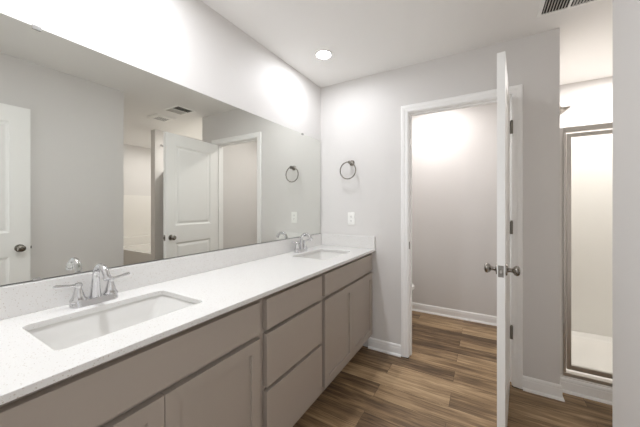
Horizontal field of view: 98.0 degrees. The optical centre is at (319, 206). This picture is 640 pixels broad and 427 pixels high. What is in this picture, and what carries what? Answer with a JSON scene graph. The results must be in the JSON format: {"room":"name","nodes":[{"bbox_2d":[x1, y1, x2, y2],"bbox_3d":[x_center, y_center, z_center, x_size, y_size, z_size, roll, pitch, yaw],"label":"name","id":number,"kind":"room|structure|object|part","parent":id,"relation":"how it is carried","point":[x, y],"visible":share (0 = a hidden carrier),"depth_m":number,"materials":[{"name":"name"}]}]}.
{"room":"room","nodes":[
{"label":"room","id":0,"kind":"room"},
{"bbox_2d":[0,0,320,286],"bbox_3d":[-0.399,0.045,2.170,0.110,2.440,3.665,0,0,30],"label":"wall","id":1,"kind":"structure","parent":0,"point":[187,43],"depth_m":1.52,"materials":[{"name":"white paint"}]},
{"bbox_2d":[0,13,320,285],"bbox_3d":[-0.605,-0.192,1.701,0.010,0.914,2.410,0,0,30],"label":"wall mirror","id":2,"kind":"object","parent":1,"relation":"attached to","point":[112,162],"visible":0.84,"depth_m":1.23,"materials":[{"name":"grey mirror"}]},
{"bbox_2d":[0,234,321,319],"bbox_3d":[-0.599,0.321,1.701,0.019,0.107,2.422,0,0,30],"label":"backsplash","id":3,"kind":"structure","parent":1,"relation":"attached to","point":[35,296],"depth_m":1.28,"materials":[{"name":"white stone"}]},
{"bbox_2d":[201,0,612,87],"bbox_3d":[1.595,-1.205,1.063,4.690,0.060,3.790,0,0,30],"label":"ceiling","id":4,"kind":"structure","parent":0,"point":[364,38],"depth_m":1.86,"materials":[{"name":"white paint"}]},
{"bbox_2d":[314,49,332,59],"bbox_3d":[0.028,-1.172,2.151,0.144,0.005,0.144,0,0,30],"label":"recessed light","id":5,"kind":"object","parent":4,"relation":"in","point":[323,54],"visible":1,"depth_m":2.14,"materials":[{"name":"white plastic"}]},
{"bbox_2d":[536,0,600,17],"bbox_3d":[1.412,-1.171,1.551,0.296,0.007,0.237,0,0,30],"label":"ceiling vent","id":6,"kind":"object","parent":4,"relation":"in","point":[547,7],"visible":1,"depth_m":1.62,"materials":[{"name":"white plastic"}]},
{"bbox_2d":[321,28,559,383],"bbox_3d":[0.820,0.045,2.338,1.821,2.440,0.114,0,0,30],"label":"wall partition","id":7,"kind":"structure","parent":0,"point":[361,117],"depth_m":2.26,"materials":[{"name":"white paint"}]},
{"bbox_2d":[340,160,355,178],"bbox_3d":[0.266,-0.338,2.560,0.165,0.182,0.066,0,0,30],"label":"towel ring","id":8,"kind":"object","parent":7,"relation":"attached to","point":[351,162],"visible":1,"depth_m":2.54,"materials":[{"name":"grey metal"}]},
{"bbox_2d":[348,212,354,224],"bbox_3d":[0.289,0.113,2.579,0.070,0.115,0.009,0,0,30],"label":"wall outlet","id":9,"kind":"object","parent":7,"relation":"attached to","point":[351,215],"visible":1,"depth_m":2.58,"materials":[{"name":"white plastic"}]},
{"bbox_2d":[401,84,522,388],"bbox_3d":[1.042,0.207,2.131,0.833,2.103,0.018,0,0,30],"label":"trim","id":10,"kind":"structure","parent":7,"relation":"attached to","point":[516,91],"depth_m":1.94,"materials":[{"name":"white paint"}]},
{"bbox_2d":[368,337,564,401],"bbox_3d":[1.039,1.218,2.196,1.343,0.095,0.136,0,0,30],"label":"baseboard","id":11,"kind":"structure","parent":7,"relation":"attached to","point":[532,385],"depth_m":1.90,"materials":[{"name":"white paint"}]},
{"bbox_2d":[484,51,519,426],"bbox_3d":[1.114,0.240,1.679,0.157,2.026,0.727,0,0,36],"label":"door","id":12,"kind":"structure","parent":7,"relation":"in","point":[502,268],"depth_m":1.40,"materials":[{"name":"white paint"}]},
{"bbox_3d":[0.903,0.326,1.470,0.061,0.060,0.060,0,0,36],"label":"knob","id":13,"kind":"part","parent":12,"relation":"part of","materials":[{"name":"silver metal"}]},
{"bbox_3d":[0.907,0.326,1.393,0.024,0.058,0.003,0,0,36],"label":"latch plate","id":14,"kind":"part","parent":12,"relation":"part of","materials":[{"name":"silver metal"}]},
{"bbox_3d":[0.981,0.326,1.413,0.061,0.060,0.060,0,0,36],"label":"knob","id":15,"kind":"part","parent":12,"relation":"part of","materials":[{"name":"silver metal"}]},
{"bbox_2d":[293,311,612,426],"bbox_3d":[1.409,1.290,0.748,4.690,0.050,4.520,0,0,30],"label":"floor","id":16,"kind":"structure","parent":0,"point":[449,378],"depth_m":1.89,"materials":[{"name":"brown wood"}]},
{"bbox_2d":[0,299,259,426],"bbox_3d":[-0.710,0.831,0.993,0.541,0.869,0.888,0,0,30],"label":"base cabinet","id":17,"kind":"object","parent":16,"relation":"on","point":[206,373],"visible":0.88,"depth_m":0.87,"materials":[{"name":"beige paint"}]},
{"bbox_3d":[-0.595,0.853,0.679,0.025,0.544,0.421,0,0,30],"label":"cabinet door","id":18,"kind":"part","parent":17,"relation":"part of","materials":[{"name":"beige paint"}]},
{"bbox_3d":[-0.380,0.853,1.045,0.025,0.544,0.424,0,0,30],"label":"cabinet door","id":19,"kind":"part","parent":17,"relation":"part of","materials":[{"name":"beige paint"}]},
{"bbox_2d":[259,274,321,426],"bbox_3d":[-0.347,0.831,1.609,0.541,0.869,0.539,0,0,30],"label":"base cabinet","id":20,"kind":"object","parent":16,"relation":"on","point":[290,336],"visible":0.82,"depth_m":1.42,"materials":[{"name":"beige paint"}]},
{"bbox_3d":[-0.124,0.489,1.480,0.025,0.139,0.499,0,0,30],"label":"drawer","id":21,"kind":"part","parent":20,"relation":"part of","materials":[{"name":"beige paint"}]},
{"bbox_3d":[-0.124,0.701,1.480,0.025,0.243,0.499,0,0,30],"label":"drawer","id":22,"kind":"part","parent":20,"relation":"part of","materials":[{"name":"beige paint"}]},
{"bbox_3d":[-0.124,0.984,1.480,0.025,0.283,0.499,0,0,30],"label":"drawer","id":23,"kind":"part","parent":20,"relation":"part of","materials":[{"name":"beige paint"}]},
{"bbox_2d":[310,253,371,405],"bbox_3d":[0.016,0.831,2.226,0.541,0.869,0.889,0,0,30],"label":"base cabinet","id":24,"kind":"object","parent":16,"relation":"on","point":[346,300],"visible":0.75,"depth_m":1.98,"materials":[{"name":"beige paint"}]},
{"bbox_2d":[0,234,375,404],"bbox_3d":[-0.364,0.332,1.563,0.564,0.127,2.422,0,0,30],"label":"countertop","id":25,"kind":"structure","parent":24,"relation":"on","point":[219,282],"depth_m":1.07,"materials":[{"name":"white stone"}]},
{"bbox_2d":[52,263,129,308],"bbox_3d":[-0.881,0.295,1.088,0.184,0.158,0.175,0,0,-16],"label":"faucet","id":26,"kind":"object","parent":25,"relation":"on","point":[78,300],"visible":1,"depth_m":1.06,"materials":[{"name":"silver metal"}]},
{"bbox_3d":[-0.927,0.291,1.009,0.013,0.019,0.065,0,0,30],"label":"lever","id":27,"kind":"part","parent":26,"relation":"part of","materials":[{"name":"silver metal"}]},
{"bbox_3d":[-0.907,0.320,1.044,0.052,0.070,0.052,0,0,30],"label":"handle","id":28,"kind":"part","parent":26,"relation":"part of","materials":[{"name":"silver metal"}]},
{"bbox_3d":[-0.881,0.362,1.089,0.057,0.024,0.155,0,0,30],"label":"plate","id":29,"kind":"part","parent":26,"relation":"part of","materials":[{"name":"silver metal"}]},
{"bbox_3d":[-0.841,0.286,1.065,0.129,0.141,0.041,0,0,30],"label":"spout","id":30,"kind":"part","parent":26,"relation":"part of","materials":[{"name":"silver metal"}]},
{"bbox_3d":[-0.854,0.320,1.133,0.052,0.070,0.052,0,0,30],"label":"handle","id":31,"kind":"part","parent":26,"relation":"part of","materials":[{"name":"silver metal"}]},
{"bbox_3d":[-0.834,0.291,1.168,0.013,0.019,0.065,0,0,30],"label":"lever","id":32,"kind":"part","parent":26,"relation":"part of","materials":[{"name":"silver metal"}]},
{"bbox_2d":[27,295,194,349],"bbox_3d":[-0.697,0.469,0.985,0.336,0.147,0.482,0,0,30],"label":"undermount sink","id":33,"kind":"object","parent":25,"relation":"in","point":[65,334],"visible":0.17,"depth_m":1.05,"materials":[{"name":"white ceramic"}]},
{"bbox_2d":[292,233,312,252],"bbox_3d":[-0.159,0.295,2.314,0.184,0.158,0.175,0,0,-16],"label":"faucet","id":34,"kind":"object","parent":25,"relation":"on","point":[300,247],"visible":1,"depth_m":2.29,"materials":[{"name":"silver metal"}]},
{"bbox_3d":[-0.186,0.320,2.269,0.052,0.070,0.052,0,0,30],"label":"handle","id":35,"kind":"part","parent":34,"relation":"part of","materials":[{"name":"silver metal"}]},
{"bbox_3d":[-0.159,0.362,2.314,0.057,0.024,0.155,0,0,30],"label":"plate","id":36,"kind":"part","parent":34,"relation":"part of","materials":[{"name":"silver metal"}]},
{"bbox_3d":[-0.119,0.286,2.290,0.129,0.141,0.041,0,0,30],"label":"spout","id":37,"kind":"part","parent":34,"relation":"part of","materials":[{"name":"silver metal"}]},
{"bbox_2d":[300,251,344,259],"bbox_3d":[0.024,0.469,2.208,0.336,0.147,0.482,0,0,30],"label":"undermount sink","id":38,"kind":"object","parent":25,"relation":"in","point":[321,255],"visible":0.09,"depth_m":2.41,"materials":[{"name":"white ceramic"}]},
{"bbox_3d":[0.128,0.853,1.908,0.025,0.544,0.419,0,0,30],"label":"cabinet door","id":39,"kind":"part","parent":24,"relation":"part of","materials":[{"name":"beige paint"}]},
{"bbox_3d":[0.344,0.853,2.274,0.025,0.544,0.425,0,0,30],"label":"cabinet door","id":40,"kind":"part","parent":24,"relation":"part of","materials":[{"name":"beige paint"}]},
{"bbox_2d":[560,330,612,388],"bbox_3d":[2.378,1.214,2.075,1.106,0.099,1.008,0,0,30],"label":"shower pan","id":41,"kind":"object","parent":16,"relation":"on","point":[593,351],"visible":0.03,"depth_m":2.31,"materials":[{"name":"white plastic"}]},
{"bbox_2d":[560,122,612,386],"bbox_3d":[2.124,0.311,1.646,1.105,1.708,0.091,0,0,30],"label":"shower enclosure","id":42,"kind":"object","parent":41,"relation":"on","point":[565,139],"visible":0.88,"depth_m":1.91,"materials":[{"name":"silver metal"}]},
{"bbox_3d":[2.150,1.153,1.661,1.076,0.022,0.040,0,0,30],"label":"sill","id":43,"kind":"part","parent":42,"relation":"part of","materials":[{"name":"silver metal"}]},
{"bbox_2d":[412,76,612,315],"bbox_3d":[2.523,0.045,2.640,4.670,2.440,0.110,0,0,30],"label":"wall","id":44,"kind":"structure","parent":0,"point":[454,152],"depth_m":3.13,"materials":[{"name":"white paint"}]},
{"bbox_2d":[412,302,496,325],"bbox_3d":[1.326,1.218,3.268,1.750,0.095,0.022,0,0,30],"label":"baseboard","id":45,"kind":"structure","parent":44,"relation":"attached to","point":[435,310],"depth_m":3.14,"materials":[{"name":"white paint"}]},
{"bbox_2d":[613,0,639,426],"bbox_3d":[0.751,0.045,0.360,0.110,2.440,1.482,0,0,30],"label":"wall","id":46,"kind":"structure","parent":0,"point":[626,13],"depth_m":0.93,"materials":[{"name":"white paint"}]},
{"bbox_3d":[1.865,0.045,2.377,0.082,2.440,1.012,0,0,30],"label":"wall","id":47,"kind":"structure","parent":0,"visible":0},
{"bbox_2d":[560,106,570,115],"bbox_3d":[1.981,-0.811,2.315,0.168,0.128,0.110,0,0,30],"label":"showerhead","id":48,"kind":"object","parent":47,"relation":"attached to","point":[562,109],"visible":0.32,"depth_m":2.27,"materials":[{"name":"silver metal"}]},
{"bbox_2d":[560,377,612,404],"bbox_3d":[2.110,1.218,1.632,1.119,0.095,0.022,0,0,30],"label":"baseboard","id":49,"kind":"structure","parent":47,"relation":"attached to","point":[589,391],"depth_m":1.83,"materials":[{"name":"white paint"}]},
{"bbox_2d":[566,129,612,336],"bbox_3d":[2.403,0.222,2.118,1.107,1.914,0.909,0,0,30],"label":"shower surround","id":50,"kind":"object","parent":47,"relation":"attached to","point":[591,156],"visible":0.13,"depth_m":2.57,"materials":[{"name":"white plastic"}]}
]}

